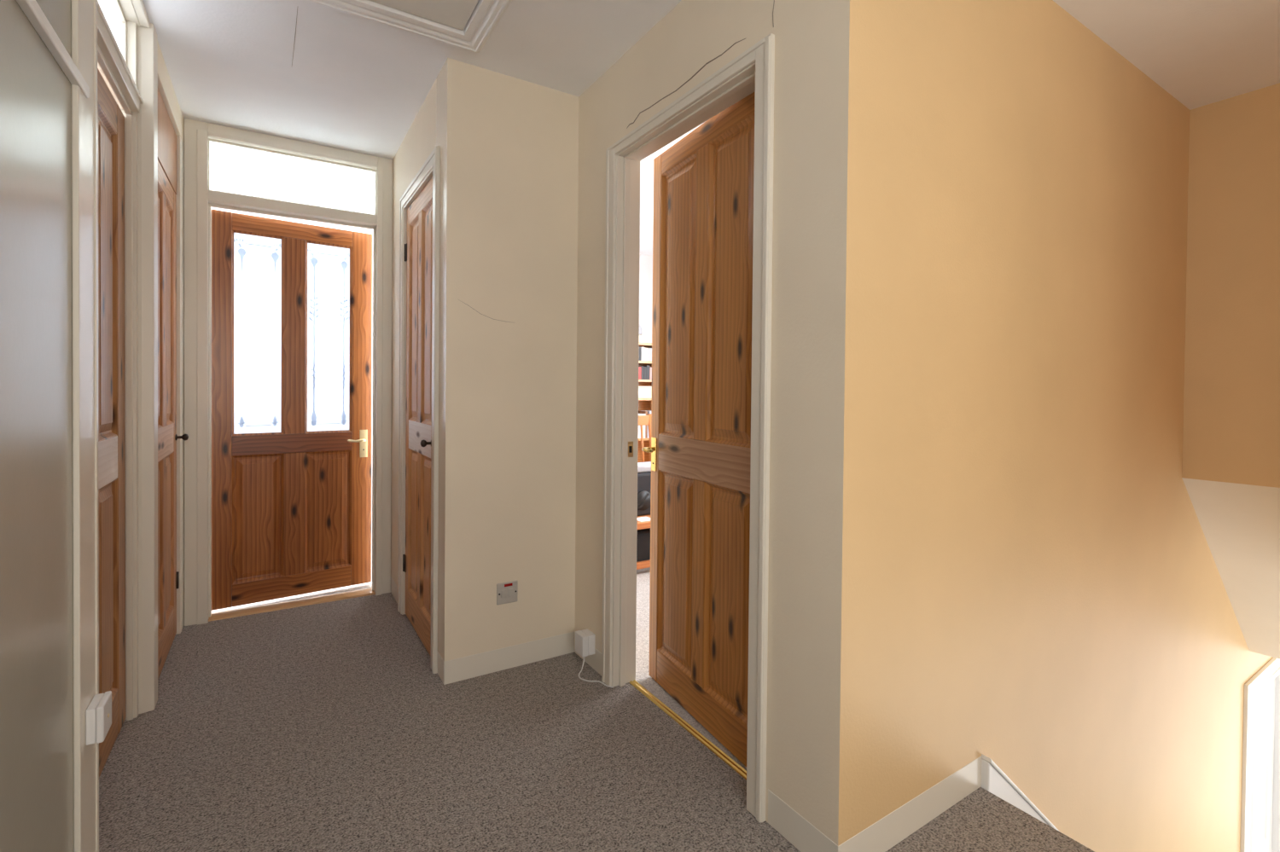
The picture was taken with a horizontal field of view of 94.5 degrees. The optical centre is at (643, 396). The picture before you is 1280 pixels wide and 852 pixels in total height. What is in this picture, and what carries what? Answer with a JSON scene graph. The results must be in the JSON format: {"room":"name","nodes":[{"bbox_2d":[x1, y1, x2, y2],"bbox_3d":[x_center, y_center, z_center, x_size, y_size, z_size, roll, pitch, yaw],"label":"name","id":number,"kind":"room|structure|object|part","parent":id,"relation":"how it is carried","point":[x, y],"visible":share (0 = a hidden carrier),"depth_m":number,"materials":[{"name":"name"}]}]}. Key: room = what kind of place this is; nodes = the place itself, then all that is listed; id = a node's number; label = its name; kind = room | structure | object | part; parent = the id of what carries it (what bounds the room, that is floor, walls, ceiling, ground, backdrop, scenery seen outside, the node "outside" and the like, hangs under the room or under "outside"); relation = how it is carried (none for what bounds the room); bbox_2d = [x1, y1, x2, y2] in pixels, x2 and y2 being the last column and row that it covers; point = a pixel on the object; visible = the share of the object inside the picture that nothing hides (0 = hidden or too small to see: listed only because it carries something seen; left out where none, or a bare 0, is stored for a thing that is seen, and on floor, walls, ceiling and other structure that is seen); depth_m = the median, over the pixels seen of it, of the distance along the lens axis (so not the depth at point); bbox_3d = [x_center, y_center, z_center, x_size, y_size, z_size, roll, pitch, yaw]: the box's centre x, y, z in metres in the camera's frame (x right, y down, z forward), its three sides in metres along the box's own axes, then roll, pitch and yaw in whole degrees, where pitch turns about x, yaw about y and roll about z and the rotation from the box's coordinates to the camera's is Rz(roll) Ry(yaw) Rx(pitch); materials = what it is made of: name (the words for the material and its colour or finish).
{"room":"upstairs landing hallway","nodes":[
{"label":"upstairs landing hallway","id":0,"kind":"room"},
{"bbox_2d":[0,0,184,851],"bbox_3d":[-0.960,-0.069,0.760,0.124,2.380,4.810,0,1,-32],"label":"wall","id":1,"kind":"structure","parent":0,"point":[37,549],"depth_m":1.08,"materials":[{"name":"white paint"}]},
{"bbox_2d":[16,0,89,98],"bbox_3d":[-0.797,-0.644,0.626,0.016,0.027,1.528,0,1,-32],"label":"trim rail","id":2,"kind":"object","parent":1,"relation":"attached to","point":[32,9],"visible":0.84,"depth_m":1.08,"materials":[{"name":"white wood"}]},
{"bbox_2d":[71,0,98,851],"bbox_3d":[-1.215,-0.053,1.288,0.014,2.330,0.145,0,1,-32],"label":"trim","id":3,"kind":"structure","parent":1,"relation":"attached to","point":[84,210],"depth_m":1.27,"materials":[{"name":"white wood"}]},
{"bbox_2d":[85,691,111,745],"bbox_3d":[-1.208,0.714,1.312,0.031,0.079,0.083,0,1,-32],"label":"junction box","id":4,"kind":"object","parent":1,"relation":"attached to","point":[98,714],"visible":1,"depth_m":1.28,"materials":[{"name":"white plastic"}]},
{"bbox_2d":[97,0,143,721],"bbox_3d":[-1.529,-0.082,1.660,0.119,2.372,0.823,0,1,-32],"label":"door frame","id":5,"kind":"structure","parent":1,"relation":"in","point":[120,78],"depth_m":1.99,"materials":[{"name":"white wood"}]},
{"bbox_2d":[97,68,125,778],"bbox_3d":[-1.551,0.085,1.647,0.038,2.022,0.773,0,1,-32],"label":"door","id":6,"kind":"structure","parent":5,"relation":"attached to","point":[110,118],"depth_m":1.83,"materials":[{"name":"brown wood"}]},
{"bbox_3d":[-1.632,-0.352,1.777,0.036,0.963,0.243,0,1,-32],"label":"panel","id":7,"kind":"part","parent":6,"relation":"part of","materials":[{"name":"brown wood"}]},
{"bbox_3d":[-1.641,0.606,1.789,0.036,0.681,0.243,0,1,-32],"label":"panel","id":8,"kind":"part","parent":6,"relation":"part of","materials":[{"name":"brown wood"}]},
{"bbox_2d":[97,0,127,64],"bbox_3d":[-1.527,-1.121,1.640,0.018,0.254,0.786,0,1,-32],"label":"window","id":9,"kind":"structure","parent":5,"relation":"attached to","point":[112,9],"depth_m":1.90,"materials":[{"name":"clear glass"}]},
{"bbox_2d":[175,135,180,634],"bbox_3d":[-1.974,-0.039,2.376,0.108,2.260,0.685,0,1,-32],"label":"door frame","id":10,"kind":"structure","parent":1,"relation":"in","point":[178,138],"depth_m":2.68,"materials":[{"name":"white wood"}]},
{"bbox_2d":[157,87,176,194],"bbox_3d":[-1.946,-1.035,2.375,0.041,0.264,0.675,0,1,-32],"label":"board","id":11,"kind":"object","parent":10,"relation":"attached to","point":[166,134],"visible":0.39,"depth_m":2.41,"materials":[{"name":"wood"}]},
{"bbox_2d":[157,160,188,680],"bbox_3d":[-1.942,0.092,2.408,0.084,1.982,0.670,0,1,-32],"label":"door","id":12,"kind":"structure","parent":10,"relation":"attached to","point":[168,577],"depth_m":2.46,"materials":[{"name":"brown wood"}]},
{"bbox_3d":[-1.875,-0.343,2.259,0.036,0.937,0.190,0,1,-32],"label":"panel","id":13,"kind":"part","parent":12,"relation":"part of","materials":[{"name":"brown wood"}]},
{"bbox_3d":[-1.883,0.594,2.271,0.036,0.687,0.190,0,1,-32],"label":"panel","id":14,"kind":"part","parent":12,"relation":"part of","materials":[{"name":"brown wood"}]},
{"bbox_3d":[-2.026,-0.348,2.499,0.036,0.937,0.217,0,1,-32],"label":"panel","id":15,"kind":"part","parent":12,"relation":"part of","materials":[{"name":"brown wood"}]},
{"bbox_3d":[-2.034,0.590,2.510,0.036,0.687,0.217,0,1,-32],"label":"panel","id":16,"kind":"part","parent":12,"relation":"part of","materials":[{"name":"brown wood"}]},
{"bbox_3d":[-2.084,0.186,2.668,0.048,0.032,0.032,0,1,-32],"label":"knob","id":17,"kind":"part","parent":12,"relation":"part of","materials":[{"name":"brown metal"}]},
{"bbox_2d":[234,212,372,526],"bbox_3d":[-2.368,-0.121,3.766,2.600,2.380,1.700,0,1,-32],"label":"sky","id":18,"kind":"structure","parent":0,"point":[322,225],"depth_m":4.75,"materials":[{"name":"paint"}]},
{"bbox_2d":[208,587,375,622],"bbox_3d":[-1.806,1.077,3.078,0.738,0.013,0.100,0,1,-32],"label":"threshold","id":19,"kind":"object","parent":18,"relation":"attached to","point":[312,601],"depth_m":3.04,"materials":[{"name":"brown wood"}]},
{"bbox_2d":[390,58,447,661],"bbox_3d":[-1.038,-0.096,2.784,0.090,2.380,1.220,0,1,-32],"label":"wall","id":20,"kind":"structure","parent":0,"point":[427,130],"depth_m":2.47,"materials":[{"name":"beige paint"}]},
{"bbox_2d":[390,576,397,603],"bbox_3d":[-1.318,1.042,3.157,0.018,0.090,0.315,0,1,-32],"label":"baseboard","id":21,"kind":"structure","parent":20,"relation":"attached to","point":[393,586],"depth_m":3.17,"materials":[{"name":"white wood"}]},
{"bbox_2d":[402,177,432,657],"bbox_3d":[-1.022,0.086,2.671,0.082,2.004,0.638,0,1,-32],"label":"door","id":22,"kind":"structure","parent":20,"relation":"in","point":[418,247],"depth_m":2.68,"materials":[{"name":"brown wood"}]},
{"bbox_3d":[-1.077,0.602,2.802,0.034,0.693,0.209,0,1,-32],"label":"panel","id":23,"kind":"part","parent":22,"relation":"part of","materials":[{"name":"brown wood"}]},
{"bbox_3d":[-1.069,-0.357,2.789,0.034,0.949,0.209,0,1,-32],"label":"panel","id":24,"kind":"part","parent":22,"relation":"part of","materials":[{"name":"brown wood"}]},
{"bbox_3d":[-0.931,0.607,2.568,0.034,0.693,0.207,0,1,-32],"label":"panel","id":25,"kind":"part","parent":22,"relation":"part of","materials":[{"name":"brown wood"}]},
{"bbox_3d":[-0.895,0.195,2.438,0.048,0.032,0.032,0,1,-32],"label":"knob","id":26,"kind":"part","parent":22,"relation":"part of","materials":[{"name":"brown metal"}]},
{"bbox_3d":[-0.922,-0.352,2.556,0.034,0.949,0.207,0,1,-32],"label":"panel","id":27,"kind":"part","parent":22,"relation":"part of","materials":[{"name":"brown wood"}]},
{"bbox_2d":[397,145,440,674],"bbox_3d":[-0.986,0.055,2.683,0.108,2.083,0.780,0,1,-32],"label":"frame","id":28,"kind":"object","parent":20,"relation":"attached to","point":[431,167],"visible":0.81,"depth_m":2.37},
{"bbox_2d":[444,58,578,685],"bbox_3d":[-0.523,-0.086,2.440,0.597,2.380,0.090,0,1,-32],"label":"wall","id":29,"kind":"structure","parent":0,"point":[513,142],"depth_m":2.38,"materials":[{"name":"beige paint"}]},
{"bbox_2d":[496,580,517,605],"bbox_3d":[-0.549,0.792,2.380,0.086,0.086,0.012,0,1,-32],"label":"wall switch","id":30,"kind":"object","parent":29,"relation":"attached to","point":[506,592],"visible":1,"depth_m":2.38,"materials":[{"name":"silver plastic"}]},
{"bbox_2d":[437,631,601,685],"bbox_3d":[-0.481,1.060,2.340,0.616,0.090,0.281,0,1,-23],"label":"baseboard","id":31,"kind":"structure","parent":29,"relation":"attached to","point":[471,666],"depth_m":2.38,"materials":[{"name":"white wood"}]},
{"bbox_2d":[98,526,1094,851],"bbox_3d":[-0.497,1.217,2.103,6.000,0.222,6.550,0,1,-32],"label":"floor","id":32,"kind":"structure","parent":0,"point":[327,727],"depth_m":1.80,"materials":[{"name":"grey carpet"}]},
{"bbox_2d":[578,657,613,687],"bbox_3d":[-0.201,1.074,2.300,0.062,0.068,0.196,0,1,-40],"label":"cable","id":33,"kind":"object","parent":32,"relation":"on","point":[579,677],"visible":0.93,"depth_m":2.29,"materials":[{"name":"white plastic"}]},
{"bbox_2d":[636,528,650,562],"bbox_3d":[0.068,0.965,3.918,0.584,0.239,0.270,0,1,-32],"label":"bag","id":34,"kind":"object","parent":32,"relation":"on","point":[643,536],"visible":0.02,"depth_m":3.72,"materials":[{"name":"black fabric"}]},
{"bbox_2d":[636,514,650,570],"bbox_3d":[0.076,0.926,3.916,1.040,0.325,0.480,0,1,-32],"label":"table","id":35,"kind":"object","parent":32,"relation":"on","point":[646,525],"visible":0.02,"depth_m":3.61,"materials":[{"name":"brown wood"}]},
{"bbox_2d":[637,517,650,522],"bbox_3d":[-0.002,0.764,3.664,0.100,0.004,0.100,0,1,-32],"label":"paper sheet","id":36,"kind":"object","parent":35,"relation":"on","point":[642,519],"visible":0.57,"depth_m":3.66,"materials":[{"name":"white paper"}]},
{"bbox_2d":[637,471,651,516],"bbox_3d":[0.035,0.627,3.926,0.520,0.270,0.250,0,1,-32],"label":"stereo","id":37,"kind":"object","parent":35,"relation":"on","point":[643,479],"visible":0.27,"depth_m":3.77,"materials":[{"name":"black plastic"}]},
{"bbox_2d":[637,461,651,472],"bbox_3d":[0.042,0.465,3.933,0.472,0.050,0.200,0,1,-32],"label":"folded cloth","id":38,"kind":"object","parent":37,"relation":"on","point":[642,467],"visible":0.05,"depth_m":3.81,"materials":[{"name":"grey fabric"}]},
{"bbox_2d":[637,343,651,462],"bbox_3d":[-0.138,0.301,5.141,0.640,1.540,0.240,0,1,-32],"label":"bookcase","id":39,"kind":"object","parent":32,"relation":"on","point":[643,404],"visible":0.13,"depth_m":5.34,"materials":[{"name":"brown wood"}]},
{"bbox_2d":[638,413,639,438],"bbox_3d":[-0.084,0.257,5.125,0.022,0.213,0.150,0,1,-32],"label":"book","id":40,"kind":"object","parent":39,"relation":"on","point":[638,414],"visible":0.24,"depth_m":5.06,"materials":[{"name":"white paper"}]},
{"bbox_2d":[638,347,641,360],"bbox_3d":[-0.074,-0.361,5.120,0.032,0.120,0.150,0,1,-32],"label":"book","id":41,"kind":"object","parent":39,"relation":"on","point":[640,348],"visible":0.32,"depth_m":5.06,"materials":[{"name":"grey paper"}]},
{"bbox_2d":[638,366,641,379],"bbox_3d":[-0.074,-0.197,5.123,0.032,0.111,0.150,0,1,-32],"label":"book","id":42,"kind":"object","parent":39,"relation":"on","point":[639,368],"visible":0.32,"depth_m":5.06,"materials":[{"name":"red paper"}]},
{"bbox_2d":[638,366,643,379],"bbox_3d":[-0.050,-0.200,5.138,0.022,0.117,0.150,0,1,-32],"label":"book","id":43,"kind":"object","parent":39,"relation":"on","point":[638,366],"visible":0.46,"depth_m":5.08,"materials":[{"name":"grey paper"}]},
{"bbox_2d":[638,410,647,438],"bbox_3d":[-0.017,0.246,5.167,0.021,0.235,0.150,0,1,-32],"label":"book","id":44,"kind":"object","parent":39,"relation":"on","point":[639,411],"visible":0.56,"depth_m":5.11,"materials":[{"name":"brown paper"}]},
{"bbox_2d":[639,335,646,343],"bbox_3d":[-0.125,-0.492,5.122,0.240,0.069,0.180,0,1,-32],"label":"paper stack","id":45,"kind":"object","parent":39,"relation":"on","point":[642,339],"visible":0.23,"depth_m":5.09,"materials":[{"name":"beige paper"}]},
{"bbox_2d":[639,324,642,335],"bbox_3d":[-0.089,-0.577,5.131,0.110,0.099,0.120,0,1,-32],"label":"ornament","id":46,"kind":"object","parent":45,"relation":"on","point":[640,327],"visible":0.19,"depth_m":5.10,"materials":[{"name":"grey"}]},
{"bbox_2d":[641,347,644,360],"bbox_3d":[-0.048,-0.362,5.136,0.026,0.122,0.150,0,1,-32],"label":"book","id":47,"kind":"object","parent":39,"relation":"on","point":[642,348],"visible":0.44,"depth_m":5.07,"materials":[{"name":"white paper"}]},
{"bbox_2d":[641,413,645,438],"bbox_3d":[-0.036,0.258,5.155,0.023,0.211,0.150,0,1,-32],"label":"book","id":48,"kind":"object","parent":39,"relation":"on","point":[643,427],"visible":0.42,"depth_m":5.09,"materials":[{"name":"white paper"}]},
{"bbox_2d":[638,386,651,398],"bbox_3d":[-0.053,-0.035,5.176,0.226,0.104,0.186,0,1,-32],"label":"storage box","id":49,"kind":"object","parent":39,"relation":"on","point":[643,392],"visible":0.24,"depth_m":5.11,"materials":[{"name":"beige"}]},
{"bbox_2d":[643,366,646,379],"bbox_3d":[-0.028,-0.197,5.152,0.028,0.111,0.150,0,1,-32],"label":"book","id":50,"kind":"object","parent":39,"relation":"on","point":[644,368],"visible":0.43,"depth_m":5.09,"materials":[{"name":"grey paper"}]},
{"bbox_2d":[644,348,645,360],"bbox_3d":[-0.029,-0.359,5.149,0.018,0.116,0.150,0,1,-32],"label":"book","id":51,"kind":"object","parent":39,"relation":"on","point":[644,348],"visible":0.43,"depth_m":5.08,"materials":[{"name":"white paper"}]},
{"bbox_3d":[-0.133,-0.294,5.133,0.598,0.020,0.240,0,1,-32],"label":"shelf","id":52,"kind":"part","parent":39,"relation":"part of","materials":[{"name":"brown wood"}]},
{"bbox_3d":[-0.134,-0.134,5.135,0.598,0.020,0.240,0,1,-32],"label":"shelf","id":53,"kind":"part","parent":39,"relation":"part of","materials":[{"name":"brown wood"}]},
{"bbox_3d":[-0.136,0.026,5.137,0.598,0.020,0.240,0,1,-32],"label":"shelf","id":54,"kind":"part","parent":39,"relation":"part of","materials":[{"name":"brown wood"}]},
{"bbox_3d":[-0.131,-0.449,5.131,0.598,0.020,0.240,0,1,-32],"label":"shelf","id":55,"kind":"part","parent":39,"relation":"part of","materials":[{"name":"brown wood"}]},
{"bbox_2d":[643,366,650,379],"bbox_3d":[-0.002,-0.203,5.168,0.032,0.124,0.150,0,1,-32],"label":"book","id":56,"kind":"object","parent":39,"relation":"on","point":[648,367],"visible":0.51,"depth_m":5.10,"materials":[{"name":"grey paper"}]},
{"bbox_2d":[645,348,648,360],"bbox_3d":[-0.011,-0.359,5.160,0.021,0.115,0.150,0,1,-32],"label":"book","id":57,"kind":"object","parent":39,"relation":"on","point":[647,349],"visible":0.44,"depth_m":5.10,"materials":[{"name":"beige paper"}]},
{"bbox_2d":[648,348,651,360],"bbox_3d":[0.010,-0.359,5.173,0.027,0.115,0.150,0,1,-32],"label":"book","id":58,"kind":"object","parent":39,"relation":"on","point":[649,349],"visible":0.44,"depth_m":5.11,"materials":[{"name":"grey paper"}]},
{"bbox_2d":[649,367,651,379],"bbox_3d":[0.026,-0.196,5.186,0.031,0.108,0.150,0,1,-32],"label":"book","id":59,"kind":"object","parent":39,"relation":"on","point":[650,372],"visible":0.24,"depth_m":5.12,"materials":[{"name":"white paper"}]},
{"bbox_3d":[0.124,0.301,5.306,0.020,1.540,0.240,0,1,-32],"label":"panel","id":60,"kind":"part","parent":39,"relation":"part of","materials":[{"name":"white wood"}]},
{"bbox_2d":[638,413,651,462],"bbox_3d":[0.002,0.614,4.541,0.400,0.932,0.467,0,1,-32],"label":"chair","id":61,"kind":"object","parent":32,"relation":"on","point":[642,420],"visible":0.18,"depth_m":4.77,"materials":[{"name":"brown wood"}]},
{"bbox_3d":[-0.105,0.197,4.712,0.340,0.080,0.018,0,1,-32],"label":"rail","id":62,"kind":"part","parent":61,"relation":"part of","materials":[{"name":"brown wood"}]},
{"bbox_3d":[0.055,0.611,4.795,0.034,0.932,0.093,0,1,-32],"label":"leg","id":63,"kind":"part","parent":61,"relation":"part of","materials":[{"name":"brown wood"}]},
{"bbox_2d":[629,680,746,780],"bbox_3d":[0.155,1.112,1.979,0.028,0.007,0.748,0,1,-32],"label":"bar","id":64,"kind":"object","parent":32,"relation":"on","point":[742,772],"visible":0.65,"depth_m":1.96,"materials":[{"name":"gold metal"}]},
{"bbox_2d":[639,254,652,343],"bbox_3d":[0.524,-0.094,3.783,2.525,2.380,3.650,0,1,-32],"label":"wall","id":65,"kind":"structure","parent":0,"point":[645,261],"depth_m":5.49,"materials":[{"name":"paint"}]},
{"bbox_2d":[142,0,1279,255],"bbox_3d":[-0.465,-1.332,2.105,6.050,0.120,6.600,0,1,-32],"label":"ceiling","id":66,"kind":"structure","parent":0,"point":[353,83],"depth_m":2.20,"materials":[{"name":"white paint"}]},
{"bbox_2d":[291,9,297,64],"bbox_3d":[-1.251,-1.279,2.119,0.002,0.002,0.440,0,1,-33],"label":"plaster crack","id":67,"kind":"object","parent":66,"relation":"attached to","point":[297,9],"visible":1,"depth_m":2.10,"materials":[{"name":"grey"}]},
{"bbox_2d":[308,0,511,52],"bbox_3d":[-0.658,-1.254,1.732,0.563,0.030,0.672,0,1,-32],"label":"hatch","id":68,"kind":"object","parent":66,"relation":"attached to","point":[445,21],"visible":1,"depth_m":1.95,"materials":[{"name":"white wood"}]},
{"bbox_2d":[574,0,849,845],"bbox_3d":[-0.516,-0.093,2.981,0.090,2.380,3.802,0,1,-32],"label":"wall","id":69,"kind":"structure","parent":0,"point":[811,85],"depth_m":1.49,"materials":[{"name":"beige paint"}]},
{"bbox_2d":[575,628,595,657],"bbox_3d":[-0.238,1.000,2.397,0.058,0.082,0.073,0,1,-32],"label":"junction box","id":70,"kind":"object","parent":69,"relation":"attached to","point":[584,639],"visible":1,"depth_m":2.37,"materials":[{"name":"white plastic"}]},
{"bbox_2d":[611,62,755,686],"bbox_3d":[0.135,0.099,1.947,0.103,2.034,0.794,0,1,-32],"label":"door frame","id":71,"kind":"structure","parent":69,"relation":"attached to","point":[628,161],"depth_m":2.25,"materials":[{"name":"white wood"}]},
{"bbox_2d":[628,442,633,457],"bbox_3d":[-0.053,0.205,2.276,0.024,0.060,0.006,0,1,-32],"label":"strike plate","id":72,"kind":"object","parent":71,"relation":"attached to","point":[630,444],"visible":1,"depth_m":2.27,"materials":[{"name":"gold metal"}]},
{"bbox_2d":[641,91,755,767],"bbox_3d":[0.195,0.094,1.976,0.104,2.024,0.760,0,1,-27],"label":"door","id":73,"kind":"structure","parent":71,"relation":"attached to","point":[700,450],"depth_m":1.98,"materials":[{"name":"brown wood"}]},
{"bbox_3d":[0.029,0.205,2.249,0.055,0.019,0.086,0,1,-27],"label":"lever","id":74,"kind":"part","parent":73,"relation":"part of","materials":[{"name":"gold metal"}]},
{"bbox_3d":[0.038,0.226,2.293,0.004,0.130,0.036,0,1,-27],"label":"handle plate","id":75,"kind":"part","parent":73,"relation":"part of","materials":[{"name":"gold metal"}]},
{"bbox_3d":[0.126,0.631,2.165,0.036,0.695,0.253,0,1,-27],"label":"panel","id":76,"kind":"part","parent":73,"relation":"part of","materials":[{"name":"brown wood"}]},
{"bbox_3d":[0.135,-0.347,2.152,0.036,0.990,0.253,0,1,-27],"label":"panel","id":77,"kind":"part","parent":73,"relation":"part of","materials":[{"name":"brown wood"}]},
{"bbox_3d":[0.275,0.636,1.870,0.036,0.695,0.258,0,1,-27],"label":"panel","id":78,"kind":"part","parent":73,"relation":"part of","materials":[{"name":"brown wood"}]},
{"bbox_3d":[0.284,-0.342,1.858,0.036,0.990,0.258,0,1,-27],"label":"panel","id":79,"kind":"part","parent":73,"relation":"part of","materials":[{"name":"brown wood"}]},
{"bbox_2d":[627,38,744,127],"bbox_3d":[0.109,-0.993,1.905,0.004,0.023,0.650,0,1,-32],"label":"plaster crack","id":80,"kind":"object","parent":69,"relation":"attached to","point":[744,38],"visible":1,"depth_m":1.86,"materials":[{"name":"brown"}]},
{"bbox_2d":[601,33,774,823],"bbox_3d":[0.088,0.085,1.917,0.020,2.062,0.886,0,1,-32],"label":"door frame","id":81,"kind":"structure","parent":69,"relation":"attached to","point":[762,53],"depth_m":1.57,"materials":[{"name":"white wood"}]},
{"bbox_2d":[837,0,1272,851],"bbox_3d":[2.720,1.238,2.909,5.498,4.980,0.100,0,1,-33],"label":"wall","id":82,"kind":"structure","parent":0,"point":[1032,585],"depth_m":1.82,"materials":[{"name":"paint"}]},
{"bbox_2d":[768,756,981,851],"bbox_3d":[0.652,1.080,1.624,0.627,0.090,0.228,0,1,-32],"label":"baseboard","id":83,"kind":"structure","parent":82,"relation":"attached to","point":[881,836],"depth_m":1.50,"materials":[{"name":"white wood"}]},
{"bbox_2d":[980,754,1058,831],"bbox_3d":[2.368,2.398,2.071,2.800,2.715,1.020,0,1,-32],"label":"baseboard","id":84,"kind":"structure","parent":82,"relation":"attached to","point":[993,780],"depth_m":1.74,"materials":[{"name":"white wood"}]},
{"bbox_2d":[1239,657,1279,851],"bbox_3d":[3.596,2.645,3.497,0.914,2.168,0.134,0,1,-32],"label":"frame","id":85,"kind":"object","parent":82,"relation":"attached to","point":[1271,671],"visible":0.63,"depth_m":3.33,"materials":[{"name":"white wood"}]},
{"bbox_2d":[1248,678,1275,851],"bbox_3d":[3.594,2.695,3.503,0.726,2.052,0.036,0,1,-32],"label":"door","id":86,"kind":"structure","parent":82,"relation":"in","point":[1263,704],"depth_m":3.56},
{"bbox_3d":[3.470,2.269,3.417,0.225,0.920,0.034,0,1,-32],"label":"panel","id":87,"kind":"part","parent":86,"relation":"part of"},
{"bbox_3d":[3.725,2.269,3.577,0.226,0.920,0.034,0,1,-32],"label":"panel","id":88,"kind":"part","parent":86,"relation":"part of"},
{"bbox_2d":[1181,82,1279,488],"bbox_3d":[3.004,-0.428,1.714,0.120,1.612,2.218,0,1,-32],"label":"wall","id":89,"kind":"structure","parent":0,"point":[1231,430],"depth_m":2.47,"materials":[{"name":"paint"}]},
{"bbox_2d":[1181,477,1279,659],"bbox_3d":[4.298,0.854,2.552,3.204,1.130,2.218,0,1,-32],"label":"ceiling","id":90,"kind":"structure","parent":0,"point":[1240,523],"depth_m":2.71,"materials":[{"name":"paint"}]},
{"bbox_3d":[-1.937,-0.107,2.986,2.500,2.380,0.120,0,1,-32],"label":"wall","id":91,"kind":"structure","parent":0,"visible":0},
{"bbox_2d":[183,117,392,626],"bbox_3d":[-1.791,-0.106,3.044,0.906,2.379,0.113,0,1,-32],"label":"trim frame","id":92,"kind":"object","parent":91,"relation":"attached to","point":[199,201],"visible":0.99,"depth_m":2.86,"materials":[{"name":"white wood"}]},
{"bbox_2d":[211,209,372,610],"bbox_3d":[-1.829,0.072,3.124,0.735,1.976,0.098,0,1,-38],"label":"door","id":93,"kind":"structure","parent":91,"relation":"in","point":[292,301],"depth_m":3.11,"materials":[{"name":"brown wood"}]},
{"bbox_3d":[-1.981,-0.315,3.036,0.223,1.029,0.004,0,1,-38],"label":"glass pane","id":94,"kind":"part","parent":93,"relation":"part of","materials":[{"name":"white glass"}]},
{"bbox_3d":[-1.990,0.624,3.048,0.224,0.647,0.038,0,1,-38],"label":"panel","id":95,"kind":"part","parent":93,"relation":"part of","materials":[{"name":"brown wood"}]},
{"bbox_3d":[-1.725,-0.315,3.235,0.227,1.029,0.004,0,1,-38],"label":"glass pane","id":96,"kind":"part","parent":93,"relation":"part of","materials":[{"name":"white glass"}]},
{"bbox_3d":[-1.734,0.624,3.247,0.228,0.647,0.038,0,1,-38],"label":"panel","id":97,"kind":"part","parent":93,"relation":"part of","materials":[{"name":"brown wood"}]},
{"bbox_3d":[-1.595,0.247,3.282,0.101,0.019,0.055,0,1,-38],"label":"lever","id":98,"kind":"part","parent":93,"relation":"part of","materials":[{"name":"gold metal"}]},
{"bbox_3d":[-1.579,0.267,3.331,0.042,0.155,0.004,0,1,-38],"label":"handle plate","id":99,"kind":"part","parent":93,"relation":"part of","materials":[{"name":"gold metal"}]},
{"bbox_2d":[208,138,377,215],"bbox_3d":[-1.769,-1.103,3.022,0.744,0.250,0.018,0,1,-32],"label":"window","id":100,"kind":"structure","parent":91,"relation":"in","point":[233,168],"depth_m":3.00,"materials":[{"name":"clear glass"}]}
]}

